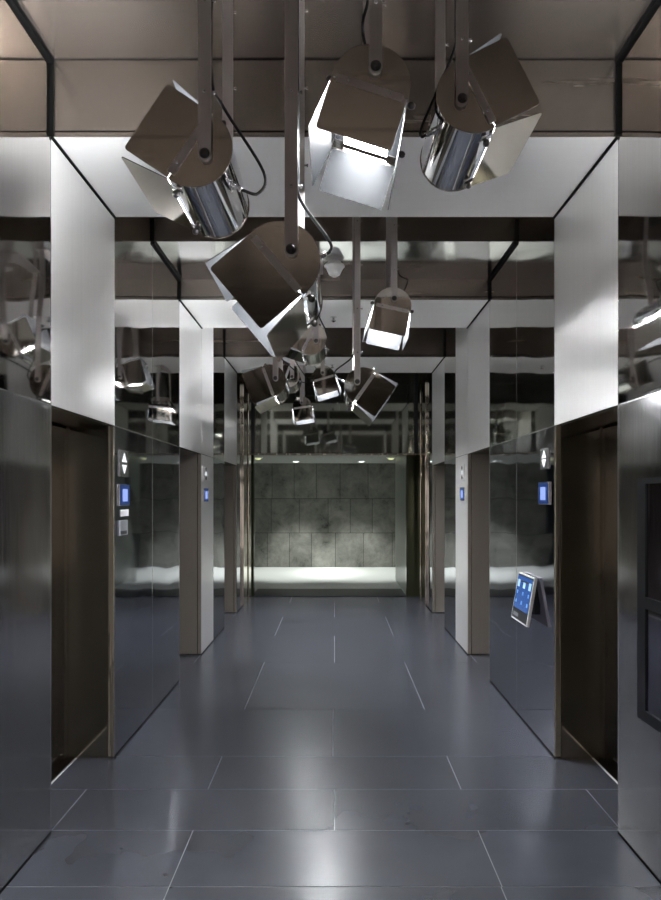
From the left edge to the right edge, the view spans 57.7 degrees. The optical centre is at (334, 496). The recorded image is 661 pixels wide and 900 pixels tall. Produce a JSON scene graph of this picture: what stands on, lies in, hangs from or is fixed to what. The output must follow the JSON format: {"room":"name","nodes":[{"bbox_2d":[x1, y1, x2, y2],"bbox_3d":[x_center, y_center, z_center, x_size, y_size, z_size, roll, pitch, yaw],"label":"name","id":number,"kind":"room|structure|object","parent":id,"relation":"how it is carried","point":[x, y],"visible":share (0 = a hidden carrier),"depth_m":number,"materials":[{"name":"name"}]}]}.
{"room":"lobby","nodes":[
{"label":"lobby","id":0,"kind":"room"},
{"bbox_2d":[0,0,250,893],"bbox_3d":[-1.577,-0.250,2.459,0.465,3.800,14.918,0,0,0],"label":"wall","id":1,"kind":"structure","parent":0,"point":[99,341],"depth_m":3.79,"materials":[{"name":"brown metal"}]},
{"bbox_2d":[51,423,76,783],"bbox_3d":[-1.688,0.600,3.367,0.124,2.100,0.847,0,0,0],"label":"door","id":2,"kind":"structure","parent":1,"relation":"in","point":[60,761],"depth_m":3.70,"materials":[{"name":"black metal"}]},
{"bbox_2d":[117,520,127,535],"bbox_3d":[-1.382,0.200,3.918,0.016,0.100,0.155,0,0,0],"label":"card reader","id":3,"kind":"object","parent":1,"relation":"attached to","point":[122,525],"visible":1,"depth_m":3.90,"materials":[{"name":"grey plastic"}]},
{"bbox_2d":[119,449,127,476],"bbox_3d":[-1.385,-0.221,3.946,0.010,0.175,0.155,0,0,0],"label":"lantern","id":4,"kind":"object","parent":1,"relation":"attached to","point":[123,454],"visible":1,"depth_m":3.93,"materials":[{"name":"silver metal"}]},
{"bbox_2d":[118,484,129,505],"bbox_3d":[-1.383,-0.013,3.949,0.014,0.143,0.191,0,0,0],"label":"panel","id":5,"kind":"object","parent":1,"relation":"attached to","point":[123,489],"visible":1,"depth_m":3.93,"materials":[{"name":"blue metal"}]},
{"bbox_2d":[120,509,128,516],"bbox_3d":[-1.387,0.105,3.967,0.005,0.044,0.141,0,0,0],"label":"card","id":6,"kind":"object","parent":1,"relation":"attached to","point":[125,512],"visible":1,"depth_m":3.96,"materials":[{"name":"white plastic"}]},
{"bbox_2d":[203,466,207,480],"bbox_3d":[-1.384,-0.250,6.452,0.012,0.160,0.226,0,0,0],"label":"lantern","id":7,"kind":"object","parent":1,"relation":"attached to","point":[205,468],"visible":1,"depth_m":6.43,"materials":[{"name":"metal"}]},
{"bbox_2d":[203,488,207,501],"bbox_3d":[-1.383,-0.022,6.459,0.014,0.145,0.212,0,0,0],"label":"panel","id":8,"kind":"object","parent":1,"relation":"attached to","point":[205,490],"visible":1,"depth_m":6.41,"materials":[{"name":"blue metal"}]},
{"bbox_2d":[255,463,394,566],"bbox_3d":[0.000,0.430,14.193,8.000,2.440,0.150,0,0,0],"label":"wall","id":9,"kind":"structure","parent":0,"point":[307,514],"depth_m":14.12,"materials":[{"name":"grey green marble"},{"name":"dark grout"}]},
{"bbox_2d":[255,455,397,462],"bbox_3d":[0.000,-0.840,12.128,8.000,0.100,4.180,0,0,0],"label":"ceiling","id":10,"kind":"structure","parent":0,"point":[266,458],"depth_m":12.47,"materials":[{"name":"grey paint"}]},
{"bbox_2d":[0,597,660,899],"bbox_3d":[0.000,1.690,2.469,3.580,0.080,14.938,0,0,0],"label":"floor","id":11,"kind":"structure","parent":0,"point":[317,748],"depth_m":3.38,"materials":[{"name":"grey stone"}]},
{"bbox_2d":[255,567,405,594],"bbox_3d":[0.000,1.690,12.118,8.000,0.079,4.200,0,0,0],"label":"floor","id":12,"kind":"structure","parent":0,"point":[265,577],"depth_m":12.15,"materials":[{"name":"grey stone"}]},
{"bbox_2d":[17,0,651,372],"bbox_3d":[0.000,-2.019,2.609,3.580,0.502,15.218,0,0,0],"label":"ceiling","id":13,"kind":"structure","parent":0,"point":[113,59],"depth_m":2.94,"materials":[{"name":"beige metal"}]},
{"bbox_2d":[122,0,266,238],"bbox_3d":[-0.470,-1.580,2.167,0.469,1.140,0.455,0,0,0],"label":"floodlight","id":14,"kind":"object","parent":13,"relation":"hanging from","point":[180,136],"visible":1,"depth_m":1.97,"materials":[{"name":"metal"}]},
{"bbox_2d":[205,0,332,361],"bbox_3d":[-0.211,-1.334,2.120,0.412,1.632,0.455,0,0,0],"label":"floodlight","id":15,"kind":"object","parent":13,"relation":"hanging from","point":[272,275],"visible":1,"depth_m":1.92,"materials":[{"name":"metal"}]},
{"bbox_2d":[241,357,296,413],"bbox_3d":[-0.521,-1.330,4.945,0.440,1.240,0.455,0,0,0],"label":"floodlight","id":16,"kind":"object","parent":13,"relation":"hanging from","point":[268,387],"visible":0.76,"depth_m":4.75,"materials":[{"name":"metal"}]},
{"bbox_2d":[283,359,306,393],"bbox_3d":[-0.518,-1.661,6.718,0.432,0.978,0.455,0,0,0],"label":"floodlight","id":17,"kind":"object","parent":13,"relation":"hanging from","point":[295,384],"visible":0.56,"depth_m":6.52,"materials":[{"name":"metal"}]},
{"bbox_2d":[291,365,315,424],"bbox_3d":[-0.423,-1.422,8.265,0.334,0.817,0.455,0,0,0],"label":"floodlight","id":18,"kind":"object","parent":13,"relation":"hanging from","point":[302,407],"visible":0.85,"depth_m":8.06,"materials":[{"name":"metal"}]},
{"bbox_2d":[285,259,334,365],"bbox_3d":[-0.210,-1.538,5.018,0.434,0.823,0.455,0,0,0],"label":"floodlight","id":19,"kind":"object","parent":13,"relation":"hanging from","point":[311,349],"visible":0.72,"depth_m":4.82,"materials":[{"name":"metal"}]},
{"bbox_2d":[311,328,340,400],"bbox_3d":[-0.098,-1.644,7.000,0.353,1.012,0.455,0,0,0],"label":"floodlight","id":20,"kind":"object","parent":13,"relation":"hanging from","point":[326,385],"visible":0.7,"depth_m":6.80,"materials":[{"name":"metal"}]},
{"bbox_2d":[324,260,344,276],"bbox_3d":[0.000,-1.890,4.976,0.169,0.120,0.169,0,0,0],"label":"dome camera","id":21,"kind":"object","parent":13,"relation":"attached to","point":[334,268],"visible":1,"depth_m":4.93,"materials":[{"name":"white plastic"}]},
{"bbox_2d":[308,0,414,209],"bbox_3d":[0.091,-1.629,2.132,0.355,1.042,0.455,0,0,0],"label":"floodlight","id":22,"kind":"object","parent":13,"relation":"hanging from","point":[361,109],"visible":1,"depth_m":1.93,"materials":[{"name":"metal"}]},
{"bbox_2d":[334,217,397,425],"bbox_3d":[0.217,-1.340,4.323,0.442,1.620,0.455,0,0,0],"label":"floodlight","id":23,"kind":"object","parent":13,"relation":"hanging from","point":[366,392],"visible":0.96,"depth_m":4.12,"materials":[{"name":"metal"}]},
{"bbox_2d":[362,217,413,350],"bbox_3d":[0.381,-1.625,4.323,0.344,1.051,0.455,0,0,0],"label":"floodlight","id":24,"kind":"object","parent":13,"relation":"hanging from","point":[389,316],"visible":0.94,"depth_m":4.13,"materials":[{"name":"metal"}]},
{"bbox_2d":[419,0,541,191],"bbox_3d":[0.508,-1.688,2.244,0.408,0.924,0.455,0,0,0],"label":"floodlight","id":25,"kind":"object","parent":13,"relation":"hanging from","point":[484,86],"visible":1,"depth_m":2.05,"materials":[{"name":"metal"}]},
{"bbox_2d":[251,373,417,596],"bbox_3d":[0.000,-0.225,10.359,2.780,3.850,0.882,0,0,0],"label":"wall","id":26,"kind":"structure","parent":0,"point":[336,430],"depth_m":9.95,"materials":[{"name":"black paint"}]},
{"bbox_2d":[395,455,405,593],"bbox_3d":[1.240,0.430,10.983,0.060,2.440,1.892,0,0,0],"label":"wall","id":27,"kind":"structure","parent":0,"point":[400,460],"depth_m":11.00,"materials":[{"name":"grey"}]},
{"bbox_2d":[418,0,660,883],"bbox_3d":[1.577,-0.250,2.459,0.465,3.800,14.918,0,0,0],"label":"wall","id":28,"kind":"structure","parent":0,"point":[564,346],"depth_m":3.79,"materials":[{"name":"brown metal"}]},
{"bbox_2d":[460,464,464,480],"bbox_3d":[1.384,-0.265,6.501,0.012,0.170,0.226,0,0,0],"label":"lantern","id":29,"kind":"object","parent":28,"relation":"attached to","point":[462,467],"visible":1,"depth_m":6.48,"materials":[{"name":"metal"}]},
{"bbox_2d":[460,487,464,500],"bbox_3d":[1.383,-0.033,6.494,0.014,0.145,0.212,0,0,0],"label":"panel","id":30,"kind":"object","parent":28,"relation":"attached to","point":[462,489],"visible":1,"depth_m":6.45,"materials":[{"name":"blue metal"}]},
{"bbox_2d":[511,572,537,626],"bbox_3d":[1.348,0.720,4.260,0.083,0.338,0.353,0,0,0],"label":"wall display","id":31,"kind":"object","parent":28,"relation":"attached to","point":[523,605],"visible":1,"depth_m":4.21,"materials":[{"name":"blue plastic"}]},
{"bbox_2d":[538,481,549,504],"bbox_3d":[1.383,-0.025,3.967,0.014,0.150,0.198,0,0,0],"label":"panel","id":32,"kind":"object","parent":28,"relation":"attached to","point":[543,487],"visible":1,"depth_m":3.94,"materials":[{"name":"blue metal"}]},
{"bbox_2d":[540,448,548,468],"bbox_3d":[1.385,-0.253,3.960,0.010,0.135,0.155,0,0,0],"label":"lantern","id":33,"kind":"object","parent":28,"relation":"attached to","point":[544,453],"visible":1,"depth_m":3.94,"materials":[{"name":"silver metal"}]},
{"bbox_2d":[592,423,617,783],"bbox_3d":[1.688,0.600,3.367,0.124,2.100,0.847,0,0,0],"label":"door","id":34,"kind":"structure","parent":28,"relation":"in","point":[608,761],"depth_m":3.68,"materials":[{"name":"black metal"}]},
{"bbox_2d":[637,477,660,733],"bbox_3d":[1.384,0.458,2.319,0.012,1.085,0.826,0,0,0],"label":"framed board","id":35,"kind":"object","parent":28,"relation":"attached to","point":[648,489],"visible":1,"depth_m":2.64,"materials":[{"name":"black paint"}]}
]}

